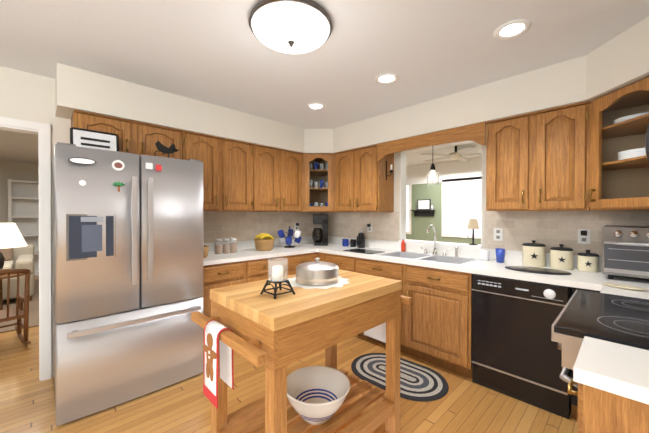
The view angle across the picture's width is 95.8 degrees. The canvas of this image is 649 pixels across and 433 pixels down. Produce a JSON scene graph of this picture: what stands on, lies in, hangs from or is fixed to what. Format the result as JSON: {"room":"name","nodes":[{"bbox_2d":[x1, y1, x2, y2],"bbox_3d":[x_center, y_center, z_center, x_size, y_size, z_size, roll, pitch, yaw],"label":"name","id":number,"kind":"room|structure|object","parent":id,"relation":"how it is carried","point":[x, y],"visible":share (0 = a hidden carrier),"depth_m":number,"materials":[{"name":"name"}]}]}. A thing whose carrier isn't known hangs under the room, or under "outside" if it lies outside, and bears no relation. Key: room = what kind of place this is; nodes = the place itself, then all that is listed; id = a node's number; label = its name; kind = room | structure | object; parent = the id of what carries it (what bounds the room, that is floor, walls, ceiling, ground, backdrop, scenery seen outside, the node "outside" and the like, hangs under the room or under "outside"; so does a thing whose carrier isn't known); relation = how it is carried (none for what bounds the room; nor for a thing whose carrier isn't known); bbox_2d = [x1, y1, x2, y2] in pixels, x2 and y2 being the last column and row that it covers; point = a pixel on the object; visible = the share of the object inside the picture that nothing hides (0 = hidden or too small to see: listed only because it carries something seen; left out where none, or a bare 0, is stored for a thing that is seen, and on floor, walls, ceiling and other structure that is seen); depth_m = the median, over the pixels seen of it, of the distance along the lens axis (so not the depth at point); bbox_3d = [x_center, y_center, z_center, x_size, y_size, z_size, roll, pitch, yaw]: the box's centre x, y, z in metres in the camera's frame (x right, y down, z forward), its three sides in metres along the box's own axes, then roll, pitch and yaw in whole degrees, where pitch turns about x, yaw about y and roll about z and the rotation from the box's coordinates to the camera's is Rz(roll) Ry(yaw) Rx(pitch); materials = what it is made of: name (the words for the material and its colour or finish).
{"room":"kitchen","nodes":[
{"label":"kitchen","id":0,"kind":"room"},
{"bbox_2d":[0,161,38,222],"bbox_3d":[-5.030,0.050,7.959,10.700,2.440,0.100,0,1,-44],"label":"wall","id":1,"kind":"structure","parent":0,"point":[19,171],"depth_m":6.25,"materials":[{"name":"beige paint"}]},
{"bbox_2d":[0,66,70,376],"bbox_3d":[-2.400,0.095,2.308,6.620,2.440,0.120,0,1,-44],"label":"wall","id":2,"kind":"structure","parent":0,"point":[26,96],"depth_m":2.32,"materials":[{"name":"beige paint"}]},
{"bbox_2d":[0,117,50,380],"bbox_3d":[-2.641,0.287,2.063,1.048,2.058,0.141,0,1,-44],"label":"door frame","id":3,"kind":"structure","parent":2,"relation":"attached to","point":[41,131],"depth_m":2.35,"materials":[{"name":"white wood"}]},
{"bbox_2d":[71,110,186,159],"bbox_3d":[-1.740,-0.651,2.628,0.790,0.330,0.322,0,1,-44],"label":"upper cabinet","id":4,"kind":"object","parent":2,"relation":"attached to","point":[135,137],"depth_m":2.53,"materials":[{"name":"brown wood"}]},
{"bbox_2d":[187,131,254,211],"bbox_3d":[-1.187,-0.439,3.166,0.739,0.760,0.322,0,1,-44],"label":"upper cabinet","id":5,"kind":"object","parent":2,"relation":"attached to","point":[243,176],"depth_m":3.08,"materials":[{"name":"brown wood"}]},
{"bbox_2d":[255,144,302,211],"bbox_3d":[-0.656,-0.441,3.680,0.740,0.760,0.322,0,1,-44],"label":"upper cabinet","id":6,"kind":"object","parent":2,"relation":"attached to","point":[278,172],"depth_m":3.54,"materials":[{"name":"brown wood"}]},
{"bbox_2d":[0,275,578,432],"bbox_3d":[-1.626,1.332,4.446,10.700,0.060,9.900,0,1,-44],"label":"floor","id":7,"kind":"structure","parent":0,"point":[464,404],"depth_m":2.04,"materials":[{"name":"brown wood"}]},
{"bbox_2d":[0,269,30,344],"bbox_3d":[-3.296,0.904,2.933,0.628,0.818,0.433,0,0,36],"label":"rocking chair","id":8,"kind":"object","parent":7,"relation":"on","point":[18,313],"visible":1,"depth_m":2.95,"materials":[{"name":"brown wood"}]},
{"bbox_2d":[0,279,38,332],"bbox_3d":[-5.166,1.289,4.150,2.600,0.011,3.400,0,1,-44],"label":"area rug","id":9,"kind":"object","parent":7,"relation":"on","point":[34,312],"depth_m":4.02,"materials":[{"name":"brown"}]},
{"bbox_2d":[0,273,24,309],"bbox_3d":[-4.335,1.034,3.909,0.540,0.530,0.540,0,1,-44],"label":"side table","id":10,"kind":"object","parent":9,"relation":"on","point":[4,276],"visible":0.33,"depth_m":3.90,"materials":[{"name":"brown wood"}]},
{"bbox_2d":[0,223,27,274],"bbox_3d":[-4.334,0.428,3.904,0.540,0.680,0.540,0,1,-44],"label":"table lamp","id":11,"kind":"object","parent":10,"relation":"on","point":[11,236],"visible":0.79,"depth_m":3.87,"materials":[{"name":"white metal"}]},
{"bbox_2d":[0,244,34,300],"bbox_3d":[-5.500,0.894,4.241,1.850,0.800,1.200,0,1,-44],"label":"sofa","id":12,"kind":"object","parent":9,"relation":"on","point":[19,258],"visible":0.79,"depth_m":4.45,"materials":[{"name":"beige fabric"}]},
{"bbox_2d":[8,179,38,275],"bbox_3d":[-6.311,0.252,6.442,0.850,2.050,0.299,0,1,-44],"label":"bookcase","id":13,"kind":"object","parent":7,"relation":"on","point":[23,205],"visible":0.38,"depth_m":6.40,"materials":[{"name":"white wood"}]},
{"bbox_2d":[52,142,203,425],"bbox_3d":[-1.581,0.423,2.383,0.910,1.784,0.856,0,1,-44],"label":"fridge","id":14,"kind":"object","parent":7,"relation":"on","point":[127,239],"visible":1,"depth_m":2.04,"materials":[{"name":"silver metal"}]},
{"bbox_2d":[70,127,118,151],"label":"sign","id":15,"kind":"object","parent":14,"relation":"on","point":[86,138],"depth_m":2.28,"materials":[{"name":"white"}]},
{"bbox_2d":[154,141,178,157],"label":"figurine","id":16,"kind":"object","parent":14,"relation":"on","point":[160,147],"depth_m":2.43,"materials":[{"name":"black"}]},
{"bbox_2d":[202,260,249,329],"bbox_3d":[-1.170,0.876,2.981,0.490,0.874,0.628,0,1,-44],"label":"base cabinet","id":17,"kind":"object","parent":7,"relation":"on","point":[226,274],"depth_m":2.74,"materials":[{"name":"brown wood"}]},
{"bbox_2d":[203,237,318,265],"bbox_3d":[-0.826,0.366,3.306,1.440,0.139,0.632,0,1,-44],"label":"countertop","id":18,"kind":"structure","parent":17,"relation":"on","point":[247,250],"depth_m":3.31,"materials":[{"name":"white laminate"}]},
{"bbox_2d":[203,245,208,257],"bbox_3d":[-1.211,0.343,2.820,0.190,0.110,0.190,0,1,-44],"label":"basket","id":19,"kind":"object","parent":18,"relation":"on","point":[205,251],"visible":0.29,"depth_m":2.79,"materials":[{"name":"wicker"}]},
{"bbox_2d":[214,239,221,253],"bbox_3d":[-1.122,0.316,3.102,0.078,0.160,0.080,0,1,-44],"label":"pasta jar","id":20,"kind":"object","parent":18,"relation":"on","point":[218,248],"visible":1,"depth_m":3.07,"materials":[{"name":"brown glass"}]},
{"bbox_2d":[222,238,229,253],"bbox_3d":[-1.061,0.316,3.161,0.078,0.160,0.080,0,1,-44],"label":"pasta jar","id":21,"kind":"object","parent":18,"relation":"on","point":[226,247],"visible":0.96,"depth_m":3.13,"materials":[{"name":"brown"}]},
{"bbox_2d":[230,238,236,252],"bbox_3d":[-1.000,0.316,3.220,0.078,0.160,0.080,0,1,-44],"label":"pasta jar","id":22,"kind":"object","parent":18,"relation":"on","point":[233,247],"visible":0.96,"depth_m":3.19,"materials":[{"name":"brown"}]},
{"bbox_2d":[254,233,274,250],"bbox_3d":[-0.706,0.297,3.448,0.240,0.196,0.240,0,1,-44],"label":"fruit basket","id":23,"kind":"object","parent":18,"relation":"on","point":[264,242],"visible":1,"depth_m":3.37,"materials":[{"name":"wicker"}]},
{"bbox_2d":[277,226,301,247],"bbox_3d":[-0.446,0.258,3.755,0.332,0.270,0.328,0,1,-44],"label":"mug tree","id":24,"kind":"object","parent":18,"relation":"on","point":[288,240],"visible":1,"depth_m":3.71,"materials":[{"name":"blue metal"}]},
{"bbox_2d":[250,256,289,281],"bbox_3d":[-0.818,0.874,3.322,0.490,0.874,0.628,0,1,-44],"label":"base cabinet","id":25,"kind":"object","parent":7,"relation":"on","point":[259,268],"depth_m":3.06,"materials":[{"name":"brown wood"}]},
{"bbox_2d":[191,269,411,432],"bbox_3d":[-0.080,0.859,1.704,1.110,0.930,0.665,0,1,-44],"label":"island cart","id":26,"kind":"object","parent":7,"relation":"on","point":[278,335],"visible":0.85,"depth_m":1.51,"materials":[{"name":"brown wood"}]},
{"bbox_2d":[203,320,233,408],"bbox_3d":[-0.494,0.669,1.360,0.082,0.340,0.153,0,1,-44],"label":"towel","id":27,"kind":"object","parent":26,"relation":"hanging from","point":[213,345],"visible":0.98,"depth_m":1.34,"materials":[{"name":"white fabric"}]},
{"bbox_2d":[260,258,294,298],"bbox_3d":[-0.236,0.307,1.488,0.131,0.180,0.131,0,1,-44],"label":"candle holder","id":28,"kind":"object","parent":26,"relation":"on","point":[277,273],"visible":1,"depth_m":1.47,"materials":[{"name":"black metal"}]},
{"bbox_2d":[284,258,348,288],"bbox_3d":[-0.044,0.321,1.786,0.408,0.142,0.408,0,1,-44],"label":"cake dome","id":29,"kind":"object","parent":26,"relation":"on","point":[317,273],"visible":1,"depth_m":1.68,"materials":[{"name":"silver metal"}]},
{"bbox_2d":[287,365,349,424],"bbox_3d":[-0.044,1.028,1.660,0.380,0.180,0.380,0,1,-44],"label":"striped bowl","id":30,"kind":"object","parent":26,"relation":"on","point":[316,394],"visible":1,"depth_m":1.74,"materials":[{"name":"white ceramic"}]},
{"bbox_2d":[364,322,385,342],"bbox_3d":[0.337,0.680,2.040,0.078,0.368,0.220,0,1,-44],"label":"trash compactor","id":31,"kind":"object","parent":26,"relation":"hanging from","point":[378,332],"visible":0.1,"depth_m":2.01,"materials":[{"name":"white metal"}]},
{"bbox_2d":[289,252,317,274],"bbox_3d":[-0.471,0.873,3.658,0.475,0.874,0.628,0,1,-44],"label":"base cabinet","id":32,"kind":"object","parent":7,"relation":"on","point":[295,260],"depth_m":3.39,"materials":[{"name":"brown wood"}]},
{"bbox_2d":[318,252,401,339],"bbox_3d":[0.405,0.876,3.545,0.627,0.874,0.787,0,1,-44],"label":"base cabinet","id":33,"kind":"object","parent":7,"relation":"on","point":[353,264],"depth_m":3.15,"materials":[{"name":"brown wood"}]},
{"bbox_2d":[351,353,448,401],"bbox_3d":[0.605,1.315,2.458,0.818,0.008,0.535,0,1,42],"label":"braided rug","id":34,"kind":"object","parent":7,"relation":"on","point":[420,383],"visible":0.85,"depth_m":2.39,"materials":[{"name":"fabric"}]},
{"bbox_2d":[370,268,471,378],"bbox_3d":[1.027,0.969,2.902,0.627,0.700,1.005,0,1,-44],"label":"base cabinet","id":35,"kind":"object","parent":7,"relation":"on","point":[436,322],"depth_m":2.52,"materials":[{"name":"brown wood"}]},
{"bbox_2d":[471,274,571,418],"bbox_3d":[1.577,0.887,2.309,0.626,0.870,0.596,0,1,-44],"label":"dishwasher","id":36,"kind":"object","parent":7,"relation":"on","point":[516,353],"visible":0.81,"depth_m":2.09,"materials":[{"name":"black"}]},
{"bbox_2d":[571,287,599,418],"bbox_3d":[2.084,0.891,1.845,0.577,0.874,0.762,0,1,-44],"label":"base cabinet","id":37,"kind":"object","parent":7,"relation":"on","point":[574,399],"depth_m":1.91,"materials":[{"name":"brown wood"}]},
{"bbox_2d":[303,236,601,289],"bbox_3d":[1.015,0.373,2.901,0.642,0.139,3.774,0,1,-44],"label":"countertop","id":38,"kind":"structure","parent":37,"relation":"on","point":[578,279],"depth_m":2.61,"materials":[{"name":"white stone"}]},
{"bbox_2d":[312,214,327,245],"bbox_3d":[-0.053,0.182,4.059,0.277,0.421,0.277,0,1,-44],"label":"coffee maker","id":39,"kind":"object","parent":38,"relation":"on","point":[319,236],"visible":1,"depth_m":3.96,"materials":[{"name":"black plastic"}]},
{"bbox_2d":[342,239,349,245],"bbox_3d":[0.289,0.347,3.888,0.079,0.095,0.112,0,1,-44],"label":"mug","id":40,"kind":"object","parent":38,"relation":"on","point":[344,242],"visible":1,"depth_m":3.86,"materials":[{"name":"blue ceramic"}]},
{"bbox_2d":[350,239,356,246],"bbox_3d":[0.386,0.347,3.815,0.079,0.095,0.112,0,1,-44],"label":"mug","id":41,"kind":"object","parent":38,"relation":"on","point":[353,242],"visible":0.85,"depth_m":3.80,"materials":[{"name":"black ceramic"}]},
{"bbox_2d":[356,230,364,247],"bbox_3d":[0.451,0.285,3.704,0.140,0.222,0.100,0,1,-44],"label":"kettle","id":42,"kind":"object","parent":38,"relation":"on","point":[360,242],"visible":1,"depth_m":3.68,"materials":[{"name":"black plastic"}]},
{"bbox_2d":[343,248,384,253],"bbox_3d":[0.445,0.394,3.338,0.260,0.008,0.400,0,1,-44],"label":"board","id":43,"kind":"object","parent":38,"relation":"on","point":[364,251],"visible":1,"depth_m":3.28,"materials":[{"name":"black"}]},
{"bbox_2d":[377,251,479,264],"bbox_3d":[1.009,0.487,2.910,0.469,0.174,0.864,0,1,-44],"label":"sink","id":44,"kind":"object","parent":38,"relation":"in","point":[454,260],"visible":0.21,"depth_m":2.96,"materials":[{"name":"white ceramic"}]},
{"bbox_2d":[401,238,405,251],"bbox_3d":[0.893,0.317,3.326,0.052,0.158,0.052,0,1,-44],"label":"soap bottle","id":45,"kind":"object","parent":44,"relation":"on","point":[403,246],"visible":1,"depth_m":3.31,"materials":[{"name":"red plastic"}]},
{"bbox_2d":[421,225,458,256],"bbox_3d":[1.125,0.242,2.968,0.204,0.315,0.390,0,1,-44],"label":"chrome faucet","id":46,"kind":"object","parent":38,"relation":"on","point":[444,251],"visible":1,"depth_m":3.03,"materials":[{"name":"silver metal"}]},
{"bbox_2d":[480,249,488,260],"bbox_3d":[1.485,0.357,2.723,0.079,0.095,0.080,0,1,-44],"label":"jar","id":47,"kind":"object","parent":38,"relation":"on","point":[484,255],"visible":1,"depth_m":2.69,"materials":[{"name":"white ceramic"}]},
{"bbox_2d":[495,248,504,262],"bbox_3d":[1.560,0.346,2.603,0.075,0.120,0.076,0,1,-44],"label":"tumbler","id":48,"kind":"object","parent":38,"relation":"on","point":[500,255],"visible":1,"depth_m":2.58,"materials":[{"name":"blue"}]},
{"bbox_2d":[522,240,545,266],"bbox_3d":[1.742,0.303,2.443,0.165,0.210,0.161,0,1,-44],"label":"canister","id":49,"kind":"object","parent":38,"relation":"on","point":[533,253],"visible":1,"depth_m":2.38,"materials":[{"name":"beige ceramic"}]},
{"bbox_2d":[505,266,571,274],"bbox_3d":[1.597,0.405,2.212,0.258,0.008,0.407,0,1,-44],"label":"trivet","id":50,"kind":"object","parent":38,"relation":"on","point":[538,270],"visible":1,"depth_m":2.18,"materials":[{"name":"grey stone"}]},
{"bbox_2d":[550,244,572,269],"bbox_3d":[1.871,0.314,2.319,0.147,0.190,0.144,0,1,-44],"label":"medium canister","id":51,"kind":"object","parent":38,"relation":"on","point":[561,256],"visible":1,"depth_m":2.27,"materials":[{"name":"beige ceramic"}]},
{"bbox_2d":[577,250,598,271],"bbox_3d":[1.985,0.330,2.212,0.126,0.160,0.124,0,1,-44],"label":"canister","id":52,"kind":"object","parent":38,"relation":"on","point":[587,261],"visible":1,"depth_m":2.17,"materials":[{"name":"beige ceramic"}]},
{"bbox_2d":[602,225,648,278],"bbox_3d":[2.120,0.240,1.861,0.406,0.345,0.510,0,1,-44],"label":"toaster oven","id":53,"kind":"object","parent":38,"relation":"on","point":[625,250],"visible":1,"depth_m":1.85,"materials":[{"name":"silver metal"}]},
{"bbox_2d":[591,264,648,299],"bbox_3d":[1.782,0.385,1.453,0.270,0.139,0.624,0,1,-44],"label":"countertop","id":54,"kind":"structure","parent":37,"relation":"on","point":[596,277],"depth_m":1.80,"materials":[{"name":"white laminate"}]},
{"bbox_2d":[600,282,647,290],"bbox_3d":[1.719,0.406,1.691,0.096,0.014,0.193,0,1,-44],"label":"spoon rest","id":55,"kind":"object","parent":54,"relation":"on","point":[622,286],"visible":1,"depth_m":1.69,"materials":[{"name":"beige ceramic"}]},
{"bbox_2d":[551,290,648,387],"bbox_3d":[1.372,0.851,1.124,0.766,0.958,0.698,0,1,-44],"label":"range","id":56,"kind":"object","parent":7,"relation":"on","point":[622,320],"visible":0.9,"depth_m":1.13,"materials":[{"name":"black"}]},
{"bbox_2d":[567,336,648,432],"bbox_3d":[1.004,0.826,0.717,0.316,1.015,0.643,0,1,-44],"label":"base cabinet","id":57,"kind":"object","parent":7,"relation":"on","point":[611,379],"visible":1,"depth_m":0.79,"materials":[{"name":"brown wood"}]},
{"bbox_2d":[0,0,648,166],"bbox_3d":[-1.620,-1.168,4.429,10.700,0.060,9.900,0,1,-44],"label":"ceiling","id":58,"kind":"structure","parent":0,"point":[217,52],"depth_m":1.97,"materials":[{"name":"white paint"}]},
{"bbox_2d":[249,0,332,53],"bbox_3d":[-0.194,-1.049,1.705,0.480,0.132,0.480,0,1,-44],"label":"ceiling lamp","id":59,"kind":"object","parent":58,"relation":"attached to","point":[294,26],"visible":1,"depth_m":1.60,"materials":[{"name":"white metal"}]},
{"bbox_2d":[307,103,324,109],"bbox_3d":[-0.087,-1.120,2.990,0.190,0.008,0.190,0,1,-44],"label":"recessed light","id":60,"kind":"object","parent":58,"relation":"in","point":[315,106],"visible":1,"depth_m":2.99,"materials":[{"name":"white"}]},
{"bbox_2d":[55,16,648,153],"bbox_3d":[0.180,-0.963,2.081,2.979,0.308,3.778,0,1,-44],"label":"soffit","id":61,"kind":"structure","parent":58,"relation":"attached to","point":[621,60],"depth_m":2.47,"materials":[{"name":"beige paint"}]},
{"bbox_2d":[426,155,438,184],"bbox_3d":[1.117,-0.569,3.027,0.124,0.488,0.136,0,1,-44],"label":"light","id":62,"kind":"object","parent":61,"relation":"hanging from","point":[433,176],"visible":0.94,"depth_m":3.01,"materials":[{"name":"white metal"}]},
{"bbox_2d":[375,73,398,83],"bbox_3d":[0.504,-1.115,2.379,0.190,0.008,0.190,0,1,-44],"label":"recessed light","id":63,"kind":"object","parent":58,"relation":"in","point":[386,78],"visible":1,"depth_m":2.37,"materials":[{"name":"white"}]},
{"bbox_2d":[420,146,480,161],"bbox_3d":[2.110,-1.019,4.716,1.148,0.215,1.174,0,1,-44],"label":"ceiling fan","id":64,"kind":"object","parent":58,"relation":"hanging from","point":[455,155],"visible":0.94,"depth_m":4.62,"materials":[{"name":"beige"}]},
{"bbox_2d":[494,19,530,39],"bbox_3d":[1.116,-1.109,1.747,0.190,0.008,0.190,0,1,-44],"label":"recessed light","id":65,"kind":"object","parent":58,"relation":"in","point":[512,29],"visible":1,"depth_m":1.74,"materials":[{"name":"white"}]},
{"bbox_2d":[332,145,485,247],"bbox_3d":[1.333,0.098,3.123,0.120,2.440,3.900,0,1,-44],"label":"wall","id":66,"kind":"structure","parent":0,"point":[397,182],"depth_m":3.49,"materials":[{"name":"beige paint"}]},
{"bbox_2d":[302,154,334,211],"bbox_3d":[-0.072,-0.442,4.046,0.607,0.760,0.607,0,1,-44],"label":"upper cabinet","id":67,"kind":"object","parent":66,"relation":"attached to","point":[318,182],"visible":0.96,"depth_m":3.83,"materials":[{"name":"brown wood"}]},
{"bbox_2d":[334,145,393,211],"bbox_3d":[0.481,-0.438,3.679,0.322,0.760,0.690,0,1,-44],"label":"upper cabinet","id":68,"kind":"object","parent":66,"relation":"attached to","point":[361,184],"depth_m":3.49,"materials":[{"name":"brown wood"}]},
{"bbox_2d":[386,161,393,179],"bbox_3d":[0.754,-0.535,3.389,0.054,0.220,0.097,0,1,-44],"label":"sconce","id":69,"kind":"object","parent":68,"relation":"attached to","point":[390,171],"visible":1,"depth_m":3.40,"materials":[{"name":"black metal"}]},
{"bbox_2d":[399,141,482,249],"bbox_3d":[1.256,-0.228,3.202,0.180,1.090,0.905,0,1,-44],"label":"window frame","id":70,"kind":"structure","parent":66,"relation":"attached to","point":[403,156],"depth_m":3.34,"materials":[{"name":"white wood"}]},
{"bbox_2d":[467,219,479,244],"bbox_3d":[1.492,0.154,2.945,0.116,0.260,0.117,0,1,-44],"label":"light","id":71,"kind":"object","parent":70,"relation":"on","point":[473,224],"visible":1,"depth_m":2.92,"materials":[{"name":"beige fabric"}]},
{"bbox_2d":[482,101,591,210],"bbox_3d":[1.727,-0.426,2.392,0.322,0.760,0.663,0,1,-44],"label":"upper cabinet","id":72,"kind":"object","parent":66,"relation":"attached to","point":[537,161],"depth_m":2.24,"materials":[{"name":"brown wood"}]},
{"bbox_2d":[589,76,648,210],"bbox_3d":[2.066,-0.421,1.772,0.697,0.760,0.699,0,1,-44],"label":"upper cabinet","id":73,"kind":"object","parent":66,"relation":"attached to","point":[619,164],"visible":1,"depth_m":2.00,"materials":[{"name":"brown wood"}]},
{"bbox_2d":[406,157,480,244],"bbox_3d":[2.779,0.082,5.914,0.120,2.440,5.900,0,1,-44],"label":"wall","id":74,"kind":"structure","parent":0,"point":[417,179],"depth_m":6.24,"materials":[{"name":"green paint"}]},
{"bbox_2d":[410,199,435,215],"bbox_3d":[2.143,-0.188,6.396,0.137,0.370,0.520,0,1,-44],"label":"shelf","id":75,"kind":"object","parent":74,"relation":"attached to","point":[424,207],"visible":1,"depth_m":6.39,"materials":[{"name":"black wood"}]},
{"bbox_2d":[406,177,480,238],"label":"sunroom window","id":76,"kind":"structure","parent":74,"relation":"in","point":[463,202],"depth_m":5.93,"materials":[{"name":"white"}]},
{"bbox_3d":[0.269,0.120,-0.537,6.500,2.440,0.120,0,1,-44],"label":"wall","id":77,"kind":"structure","parent":0,"visible":0},
{"bbox_2d":[203,211,318,242],"bbox_3d":[-0.818,0.114,3.750,2.070,0.357,0.007,0,1,-44],"label":"tile backsplash","id":78,"kind":"structure","parent":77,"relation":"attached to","point":[241,225],"depth_m":3.65,"materials":[{"name":"beige tile"}]},
{"bbox_2d":[294,222,298,229],"bbox_3d":[-0.386,0.137,4.138,0.075,0.115,0.034,0,1,-44],"label":"electrical outlet","id":79,"kind":"object","parent":78,"relation":"attached to","point":[296,225],"visible":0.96,"depth_m":4.13,"materials":[{"name":"white plastic"}]},
{"bbox_2d":[319,210,648,256],"bbox_3d":[1.245,0.132,3.122,0.008,0.372,3.779,0,1,-44],"label":"tile backsplash","id":80,"kind":"structure","parent":77,"relation":"attached to","point":[549,229],"depth_m":2.57,"materials":[{"name":"beige tile"}]},
{"bbox_2d":[367,223,371,231],"bbox_3d":[0.576,0.141,3.782,0.034,0.115,0.075,0,1,-44],"label":"electrical outlet","id":81,"kind":"object","parent":80,"relation":"attached to","point":[369,227],"visible":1,"depth_m":3.78,"materials":[{"name":"white plastic"}]},
{"bbox_2d":[494,228,502,240],"bbox_3d":[1.615,0.166,2.729,0.007,0.115,0.075,0,1,-44],"label":"outlet","id":82,"kind":"object","parent":80,"relation":"attached to","point":[498,234],"visible":1,"depth_m":2.72,"materials":[{"name":"white plastic"}]},
{"bbox_2d":[578,229,590,243],"bbox_3d":[2.022,0.155,2.288,0.034,0.115,0.075,0,1,-44],"label":"electrical outlet","id":83,"kind":"object","parent":80,"relation":"attached to","point":[584,236],"visible":1,"depth_m":2.29,"materials":[{"name":"white plastic"}]},
{"bbox_3d":[1.460,-0.417,0.948,1.320,0.760,0.357,0,1,-44],"label":"upper cabinet","id":84,"kind":"object","parent":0,"visible":0},
{"bbox_2d":[645,125,648,163],"bbox_3d":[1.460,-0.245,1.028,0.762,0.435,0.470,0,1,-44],"label":"plate","id":85,"kind":"object","parent":84,"relation":"attached to","point":[647,144],"visible":1,"depth_m":1.01,"materials":[{"name":"black"}]}
]}

